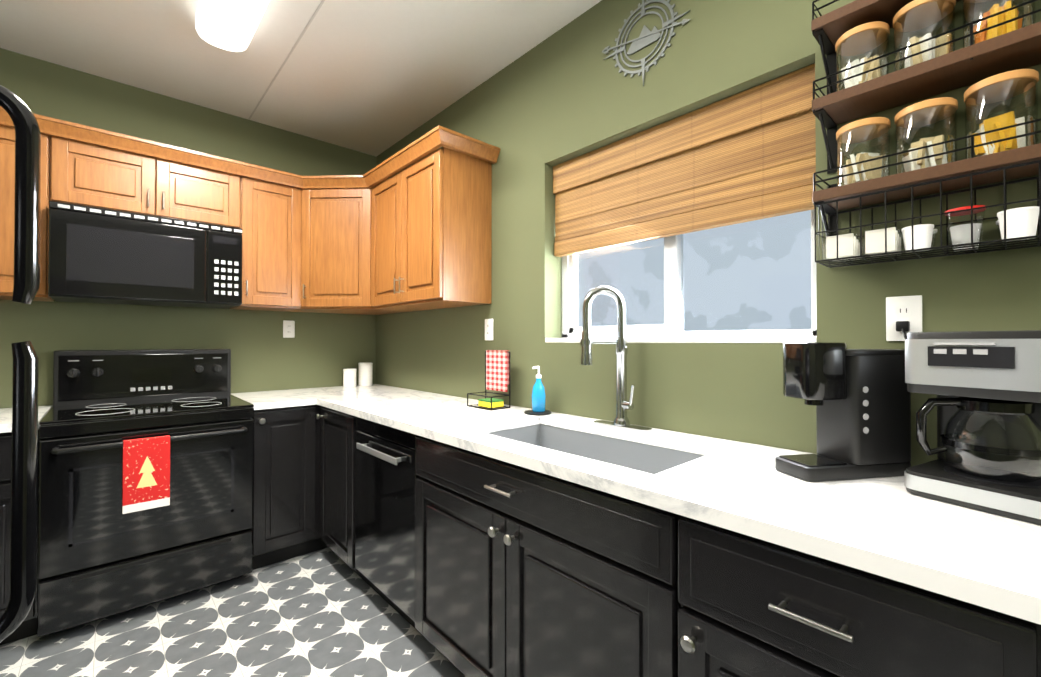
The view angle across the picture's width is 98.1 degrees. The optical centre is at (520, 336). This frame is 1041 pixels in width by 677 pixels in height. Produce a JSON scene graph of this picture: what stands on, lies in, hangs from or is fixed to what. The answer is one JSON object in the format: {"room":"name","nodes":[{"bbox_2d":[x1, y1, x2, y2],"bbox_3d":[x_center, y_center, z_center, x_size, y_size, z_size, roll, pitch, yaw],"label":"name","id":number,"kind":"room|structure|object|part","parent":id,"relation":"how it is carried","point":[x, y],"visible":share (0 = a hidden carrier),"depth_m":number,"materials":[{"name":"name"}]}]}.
{"room":"kitchen","nodes":[
{"label":"kitchen","id":0,"kind":"room"},
{"bbox_2d":[0,48,375,408],"bbox_3d":[-2.101,-0.071,2.742,2.900,2.670,0.220,1,-1,-42],"label":"wall","id":1,"kind":"structure","parent":0,"point":[318,350],"depth_m":2.70,"materials":[{"name":"green paint"}]},
{"bbox_2d":[0,118,53,301],"bbox_3d":[-2.444,-0.563,2.064,0.419,0.761,0.324,1,-1,-42],"label":"upper cabinet","id":2,"kind":"object","parent":1,"relation":"attached to","point":[7,131],"depth_m":2.01,"materials":[{"name":"brown wood"}]},
{"bbox_2d":[52,130,239,227],"bbox_3d":[-2.004,-0.782,2.466,0.766,0.315,0.324,1,-1,-42],"label":"upper cabinet","id":3,"kind":"object","parent":1,"relation":"attached to","point":[91,172],"depth_m":2.31,"materials":[{"name":"brown wood"}]},
{"bbox_2d":[48,201,242,308],"bbox_3d":[-1.979,-0.397,2.434,0.758,0.431,0.400,1,-1,-42],"label":"over-the-range microwave","id":4,"kind":"object","parent":3,"relation":"attached to","point":[101,255],"visible":1,"depth_m":2.25,"materials":[{"name":"black plastic"}]},
{"bbox_3d":[-1.834,-0.405,2.298,0.672,0.296,0.003,1,-1,-42],"label":"glass","id":5,"kind":"part","parent":4,"relation":"part of","materials":[{"name":"black glass"}]},
{"bbox_2d":[230,170,307,311],"bbox_3d":[-1.568,-0.555,2.834,0.375,0.761,0.364,1,-1,-42],"label":"upper cabinet","id":6,"kind":"object","parent":1,"relation":"attached to","point":[265,199],"depth_m":2.69,"materials":[{"name":"brown wood"}]},
{"bbox_2d":[283,320,294,337],"bbox_3d":[-1.573,-0.052,3.067,0.072,0.116,0.008,1,-1,-42],"label":"electrical outlet","id":7,"kind":"object","parent":1,"relation":"attached to","point":[288,329],"visible":1,"depth_m":3.06,"materials":[{"name":"white plastic"}]},
{"bbox_2d":[288,172,407,314],"bbox_3d":[-1.140,-0.581,3.002,0.691,0.816,0.691,1,-1,-42],"label":"upper cabinet","id":8,"kind":"object","parent":1,"relation":"attached to","point":[330,212],"depth_m":2.81,"materials":[{"name":"brown wood"}]},
{"bbox_2d":[0,547,465,676],"bbox_3d":[-0.455,1.306,0.919,2.900,0.120,5.110,1,-1,-42],"label":"floor","id":9,"kind":"structure","parent":0,"point":[327,612],"depth_m":1.89,"materials":[{"name":"tile"}]},
{"bbox_2d":[0,432,39,644],"bbox_3d":[-2.352,0.820,1.928,0.446,0.872,0.629,1,-1,-42],"label":"base cabinet","id":10,"kind":"object","parent":9,"relation":"on","point":[28,628],"depth_m":1.80,"materials":[{"name":"black wood"}]},
{"bbox_2d":[0,405,51,431],"bbox_3d":[-2.450,0.361,1.834,0.724,0.033,0.643,1,-1,-42],"label":"countertop","id":11,"kind":"structure","parent":10,"relation":"on","point":[5,413],"depth_m":1.96,"materials":[{"name":"white stone"}]},
{"bbox_2d":[0,85,40,641],"bbox_3d":[-0.955,0.389,0.291,0.824,1.700,0.800,1,-1,-42],"label":"fridge","id":12,"kind":"object","parent":9,"relation":"on","point":[25,378],"visible":1,"depth_m":0.80,"materials":[{"name":"black plastic"}]},
{"bbox_2d":[37,349,253,636],"bbox_3d":[-1.854,0.658,2.286,0.758,1.178,0.750,1,-1,-42],"label":"stove","id":13,"kind":"object","parent":9,"relation":"on","point":[145,477],"visible":1,"depth_m":2.07,"materials":[{"name":"black metal"}]},
{"bbox_2d":[122,435,169,513],"bbox_3d":[-1.647,0.602,1.991,0.160,0.310,0.034,1,-1,-42],"label":"towel","id":14,"kind":"object","parent":13,"relation":"hanging from","point":[146,461],"depth_m":1.98,"materials":[{"name":"red fabric"}]},
{"bbox_3d":[-1.846,0.514,2.279,0.758,0.690,0.606,1,-1,-42],"label":"glass","id":15,"kind":"part","parent":13,"relation":"part of","materials":[{"name":"black glass"}]},
{"bbox_2d":[251,408,303,569],"bbox_3d":[-1.499,0.828,2.703,0.319,0.872,0.629,1,-1,-42],"label":"base cabinet","id":16,"kind":"object","parent":9,"relation":"on","point":[278,441],"depth_m":2.46,"materials":[{"name":"black wood"}]},
{"bbox_2d":[304,404,463,587],"bbox_3d":[-0.794,0.827,2.599,0.703,0.872,0.517,1,-1,-42],"label":"base cabinet","id":17,"kind":"object","parent":9,"relation":"on","point":[329,433],"depth_m":2.26,"materials":[{"name":"black wood"}]},
{"bbox_2d":[231,384,415,411],"bbox_3d":[-1.257,0.372,2.919,0.962,0.033,0.643,1,-1,-42],"label":"countertop","id":18,"kind":"structure","parent":17,"relation":"on","point":[291,398],"depth_m":2.78,"materials":[{"name":"white stone"}]},
{"bbox_2d":[343,368,356,386],"bbox_3d":[-1.224,0.293,3.238,0.092,0.130,0.092,1,-1,-42],"label":"canister","id":19,"kind":"object","parent":18,"relation":"on","point":[349,377],"visible":1,"depth_m":3.20,"materials":[{"name":"white ceramic"}]},
{"bbox_2d":[358,362,372,385],"bbox_3d":[-1.142,0.274,3.326,0.102,0.170,0.102,1,-1,-42],"label":"canister","id":20,"kind":"object","parent":18,"relation":"on","point":[365,373],"visible":1,"depth_m":3.29,"materials":[{"name":"white ceramic"}]},
{"bbox_2d":[355,417,418,621],"bbox_3d":[-0.419,0.772,2.181,0.596,0.763,0.596,1,-1,-42],"label":"dishwasher","id":21,"kind":"object","parent":17,"relation":"in","point":[386,475],"visible":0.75,"depth_m":1.96,"materials":[{"name":"black metal"}]},
{"bbox_3d":[-0.627,0.511,1.994,0.034,0.028,0.400,1,-1,-42],"label":"handle","id":22,"kind":"part","parent":21,"relation":"part of","materials":[{"name":"metal"}]},
{"bbox_2d":[636,500,955,676],"bbox_3d":[0.731,0.810,0.975,0.632,0.872,0.645,1,-1,-42],"label":"base cabinet","id":23,"kind":"object","parent":9,"relation":"on","point":[714,599],"depth_m":0.82,"materials":[{"name":"black wood"}]},
{"bbox_2d":[316,390,1040,619],"bbox_3d":[0.197,0.359,1.559,0.643,0.033,3.325,1,-1,-42],"label":"countertop","id":24,"kind":"structure","parent":23,"relation":"on","point":[874,522],"depth_m":0.94,"materials":[{"name":"white stone"}]},
{"bbox_2d":[467,350,510,409],"bbox_3d":[-0.157,0.208,2.236,0.125,0.280,0.197,1,-1,-42],"label":"sink caddy","id":25,"kind":"object","parent":24,"relation":"on","point":[497,370],"visible":1,"depth_m":2.24,"materials":[{"name":"black metal"}]},
{"bbox_2d":[524,410,551,414],"bbox_3d":[0.079,0.342,2.043,0.124,0.008,0.124,1,-1,-42],"label":"soap tray","id":26,"kind":"object","parent":24,"relation":"on","point":[531,412],"visible":0.77,"depth_m":2.02,"materials":[{"name":"black plastic"}]},
{"bbox_2d":[532,366,545,411],"bbox_3d":[0.081,0.235,2.047,0.067,0.206,0.064,1,-1,-42],"label":"soap bottle","id":27,"kind":"object","parent":26,"relation":"on","point":[538,397],"visible":1,"depth_m":2.02,"materials":[{"name":"blue plastic"}]},
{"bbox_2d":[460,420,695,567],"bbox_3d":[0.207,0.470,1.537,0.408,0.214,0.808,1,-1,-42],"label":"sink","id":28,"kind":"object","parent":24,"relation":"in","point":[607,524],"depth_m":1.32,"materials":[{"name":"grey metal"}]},
{"bbox_2d":[580,285,651,431],"bbox_3d":[0.349,0.073,1.697,0.163,0.540,0.250,1,-1,-42],"label":"faucet","id":29,"kind":"object","parent":24,"relation":"on","point":[623,404],"visible":1,"depth_m":1.71,"materials":[{"name":"silver metal"}]},
{"bbox_2d":[775,342,910,481],"bbox_3d":[0.800,0.175,1.126,0.300,0.323,0.123,0,-1,-11],"label":"brewer","id":30,"kind":"object","parent":24,"relation":"on","point":[860,399],"visible":0.88,"depth_m":1.08,"materials":[{"name":"black plastic"}]},
{"bbox_2d":[904,330,1040,524],"bbox_3d":[0.989,0.162,0.934,0.262,0.345,0.239,0,-1,-28],"label":"coffee maker","id":31,"kind":"object","parent":24,"relation":"on","point":[984,387],"visible":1,"depth_m":0.90,"materials":[{"name":"silver plastic"}]},
{"bbox_3d":[0.953,0.187,0.933,0.159,0.128,0.193,1,-1,-42],"label":"carafe handle","id":32,"kind":"part","parent":31,"relation":"part of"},
{"bbox_2d":[956,592,1040,676],"bbox_3d":[1.089,0.806,0.582,0.632,0.872,0.684,1,-1,-42],"label":"base cabinet","id":33,"kind":"object","parent":9,"relation":"on","point":[992,640],"depth_m":0.61,"materials":[{"name":"black wood"}]},
{"bbox_2d":[0,0,601,155],"bbox_3d":[-0.455,-1.482,0.948,2.900,0.124,5.110,1,-1,-42],"label":"ceiling","id":34,"kind":"structure","parent":0,"point":[374,77],"depth_m":2.24,"materials":[{"name":"white paint"}]},
{"bbox_2d":[195,0,269,51],"bbox_3d":[-1.002,-1.373,1.659,0.200,0.082,1.160,1,-1,-42],"label":"flush-mount light fixture","id":35,"kind":"object","parent":34,"relation":"attached to","point":[230,25],"visible":0.98,"depth_m":1.91,"materials":[{"name":"white glass"}]},
{"bbox_2d":[376,0,1040,466],"bbox_3d":[0.536,-0.080,1.835,0.220,2.670,4.670,1,-1,-42],"label":"wall","id":36,"kind":"structure","parent":0,"point":[538,112],"depth_m":1.65,"materials":[{"name":"green paint"}]},
{"bbox_2d":[368,127,495,311],"bbox_3d":[-0.574,-0.585,2.623,0.364,0.816,0.841,1,-1,-42],"label":"upper cabinet","id":37,"kind":"object","parent":36,"relation":"attached to","point":[416,235],"depth_m":2.37,"materials":[{"name":"brown wood"}]},
{"bbox_3d":[-1.411,-0.965,1.991,2.454,0.067,1.180,1,-1,-42],"label":"crown","id":38,"kind":"part","parent":37,"relation":"part of","materials":[{"name":"brown wood"}]},
{"bbox_2d":[485,319,492,339],"bbox_3d":[-0.172,-0.039,2.442,0.008,0.116,0.072,1,-1,-42],"label":"electrical outlet","id":39,"kind":"object","parent":36,"relation":"attached to","point":[488,329],"visible":1,"depth_m":2.44,"materials":[{"name":"white plastic"}]},
{"bbox_2d":[602,0,689,85],"bbox_3d":[0.471,-1.156,1.744,0.007,0.380,0.389,1,-1,-42],"label":"art","id":40,"kind":"object","parent":36,"relation":"attached to","point":[646,37],"visible":1,"depth_m":1.74,"materials":[{"name":"metal"}]},
{"bbox_2d":[545,209,816,342],"bbox_3d":[0.553,-0.400,1.787,0.174,0.848,1.108,1,-1,-42],"label":"window unit","id":41,"kind":"structure","parent":36,"relation":"in","point":[670,329],"depth_m":1.77,"materials":[{"name":"plastic"}]},
{"bbox_2d":[553,63,815,256],"bbox_3d":[0.541,-0.607,1.778,0.046,0.432,1.098,1,-1,-42],"label":"window blind","id":42,"kind":"object","parent":36,"relation":"attached to","point":[748,155],"visible":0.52,"depth_m":1.64,"materials":[{"name":"brown wood"}]},
{"bbox_2d":[886,295,921,340],"bbox_3d":[0.989,-0.047,1.166,0.008,0.116,0.072,1,-1,-42],"label":"electrical outlet","id":43,"kind":"object","parent":36,"relation":"attached to","point":[904,308],"visible":0.75,"depth_m":1.17,"materials":[{"name":"white plastic"}]},
{"bbox_2d":[896,321,909,338],"bbox_3d":[0.990,0.020,1.129,0.039,0.120,0.080,1,-1,-42],"label":"cord","id":44,"kind":"object","parent":43,"relation":"attached to","point":[903,326],"visible":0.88,"depth_m":1.15,"materials":[{"name":"black plastic"}]},
{"bbox_2d":[811,0,1040,267],"bbox_3d":[1.027,-0.545,1.023,0.148,0.693,0.600,1,-1,-42],"label":"shelf unit","id":45,"kind":"object","parent":36,"relation":"attached to","point":[1017,49],"visible":0.94,"depth_m":1.07,"materials":[{"name":"brown wood"}]},
{"bbox_2d":[823,229,864,263],"bbox_3d":[0.861,-0.240,1.200,0.116,0.075,0.072,1,-1,-42],"label":"bin","id":46,"kind":"object","parent":45,"relation":"on","point":[848,245],"visible":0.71,"depth_m":1.17,"materials":[{"name":"white plastic"}]},
{"bbox_2d":[835,21,889,91],"bbox_3d":[0.890,-0.707,1.177,0.113,0.156,0.113,1,-1,-42],"label":"jar","id":47,"kind":"object","parent":45,"relation":"on","point":[862,38],"visible":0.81,"depth_m":1.16,"materials":[{"name":"clear glass"}]},
{"bbox_3d":[0.890,-0.774,1.178,0.113,0.021,0.113,1,-1,-42],"label":"lid","id":48,"kind":"part","parent":47,"relation":"part of","materials":[{"name":"brown wood"}]},
{"bbox_2d":[836,117,890,185],"bbox_3d":[0.890,-0.465,1.175,0.113,0.161,0.113,1,-1,-42],"label":"jar","id":49,"kind":"object","parent":45,"relation":"on","point":[864,130],"visible":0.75,"depth_m":1.15,"materials":[{"name":"clear glass"}]},
{"bbox_3d":[0.890,-0.535,1.175,0.113,0.021,0.113,1,-1,-42],"label":"lid","id":50,"kind":"part","parent":49,"relation":"part of","materials":[{"name":"brown wood"}]},
{"bbox_2d":[862,222,904,259],"bbox_3d":[0.917,-0.240,1.138,0.116,0.075,0.072,1,-1,-42],"label":"bin","id":51,"kind":"object","parent":45,"relation":"on","point":[874,243],"visible":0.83,"depth_m":1.11,"materials":[{"name":"white plastic"}]},
{"bbox_2d":[901,224,933,252],"bbox_3d":[0.940,-0.232,1.069,0.058,0.056,0.057,1,-1,-42],"label":"tub","id":52,"kind":"object","parent":45,"relation":"on","point":[923,233],"visible":0.9,"depth_m":1.05,"materials":[{"name":"white plastic"}]},
{"bbox_3d":[0.940,-0.257,1.069,0.058,0.006,0.057,1,-1,-42],"label":"lid","id":53,"kind":"part","parent":52,"relation":"part of","materials":[{"name":"white plastic"}]},
{"bbox_2d":[893,0,955,71],"bbox_3d":[0.971,-0.710,1.088,0.113,0.161,0.113,1,-1,-42],"label":"jar","id":54,"kind":"object","parent":45,"relation":"on","point":[915,15],"visible":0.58,"depth_m":1.07,"materials":[{"name":"clear glass"}]},
{"bbox_3d":[0.971,-0.780,1.089,0.113,0.021,0.113,1,-1,-42],"label":"lid","id":55,"kind":"part","parent":54,"relation":"part of","materials":[{"name":"brown wood"}]},
{"bbox_2d":[914,229,936,255],"bbox_3d":[0.987,-0.231,1.112,0.058,0.056,0.057,1,-1,-42],"label":"tub","id":56,"kind":"object","parent":45,"relation":"on","point":[934,232],"visible":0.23,"depth_m":1.09,"materials":[{"name":"white plastic"}]},
{"bbox_2d":[895,97,957,173],"bbox_3d":[0.972,-0.466,1.084,0.113,0.161,0.113,1,-1,-42],"label":"jar","id":57,"kind":"object","parent":45,"relation":"on","point":[925,113],"visible":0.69,"depth_m":1.07,"materials":[{"name":"clear glass"}]},
{"bbox_3d":[0.972,-0.536,1.085,0.113,0.021,0.113,1,-1,-42],"label":"lid","id":58,"kind":"part","parent":57,"relation":"part of","materials":[{"name":"brown wood"}]},
{"bbox_2d":[945,205,985,246],"bbox_3d":[0.996,-0.245,1.012,0.067,0.081,0.066,1,-1,-42],"label":"tub","id":59,"kind":"object","parent":45,"relation":"on","point":[959,214],"visible":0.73,"depth_m":1.01,"materials":[{"name":"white plastic"}]},
{"bbox_3d":[0.996,-0.282,1.012,0.067,0.006,0.066,1,-1,-42],"label":"lid","id":60,"kind":"part","parent":59,"relation":"part of","materials":[{"name":"red plastic"}]},
{"bbox_2d":[950,223,981,251],"bbox_3d":[1.043,-0.232,1.059,0.054,0.056,0.053,1,-1,-42],"label":"tub","id":61,"kind":"object","parent":45,"relation":"on","point":[966,232],"visible":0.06,"depth_m":1.04,"materials":[{"name":"white plastic"}]},
{"bbox_3d":[1.043,-0.257,1.059,0.054,0.006,0.053,1,-1,-42],"label":"lid","id":62,"kind":"part","parent":61,"relation":"part of","materials":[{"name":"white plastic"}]},
{"bbox_2d":[963,0,1035,47],"bbox_3d":[1.054,-0.714,0.997,0.113,0.166,0.113,1,-1,-42],"label":"jar","id":63,"kind":"object","parent":45,"relation":"on","point":[1001,29],"visible":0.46,"depth_m":0.98,"materials":[{"name":"clear glass"}]},
{"bbox_3d":[1.054,-0.786,0.998,0.113,0.021,0.113,1,-1,-42],"label":"lid","id":64,"kind":"part","parent":63,"relation":"part of","materials":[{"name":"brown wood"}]},
{"bbox_2d":[964,69,1038,158],"bbox_3d":[1.055,-0.472,0.993,0.113,0.171,0.113,1,-1,-42],"label":"jar","id":65,"kind":"object","parent":45,"relation":"on","point":[998,88],"visible":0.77,"depth_m":0.97,"materials":[{"name":"clear glass"}]},
{"bbox_3d":[1.055,-0.547,0.994,0.113,0.021,0.113,1,-1,-42],"label":"lid","id":66,"kind":"part","parent":65,"relation":"part of","materials":[{"name":"brown wood"}]},
{"bbox_2d":[996,220,1027,245],"bbox_3d":[1.093,-0.232,0.998,0.058,0.056,0.057,1,-1,-42],"label":"tub","id":67,"kind":"object","parent":45,"relation":"on","point":[997,222],"visible":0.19,"depth_m":1.01,"materials":[{"name":"white plastic"}]},
{"bbox_2d":[997,206,1038,241],"bbox_3d":[1.048,-0.235,0.951,0.062,0.061,0.061,1,-1,-42],"label":"tub","id":68,"kind":"object","parent":45,"relation":"on","point":[1021,221],"visible":0.77,"depth_m":0.93,"materials":[{"name":"white plastic"}]},
{"bbox_3d":[1.048,-0.263,0.951,0.062,0.006,0.062,1,-1,-42],"label":"lid","id":69,"kind":"part","parent":68,"relation":"part of","materials":[{"name":"white plastic"}]},
{"label":"outside","id":70,"kind":"structure","parent":0,"visible":0},
{"bbox_2d":[578,210,811,330],"bbox_3d":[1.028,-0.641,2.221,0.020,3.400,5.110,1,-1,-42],"label":"window glass","id":71,"kind":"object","parent":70,"point":[727,309],"depth_m":2.23,"materials":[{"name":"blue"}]}
]}

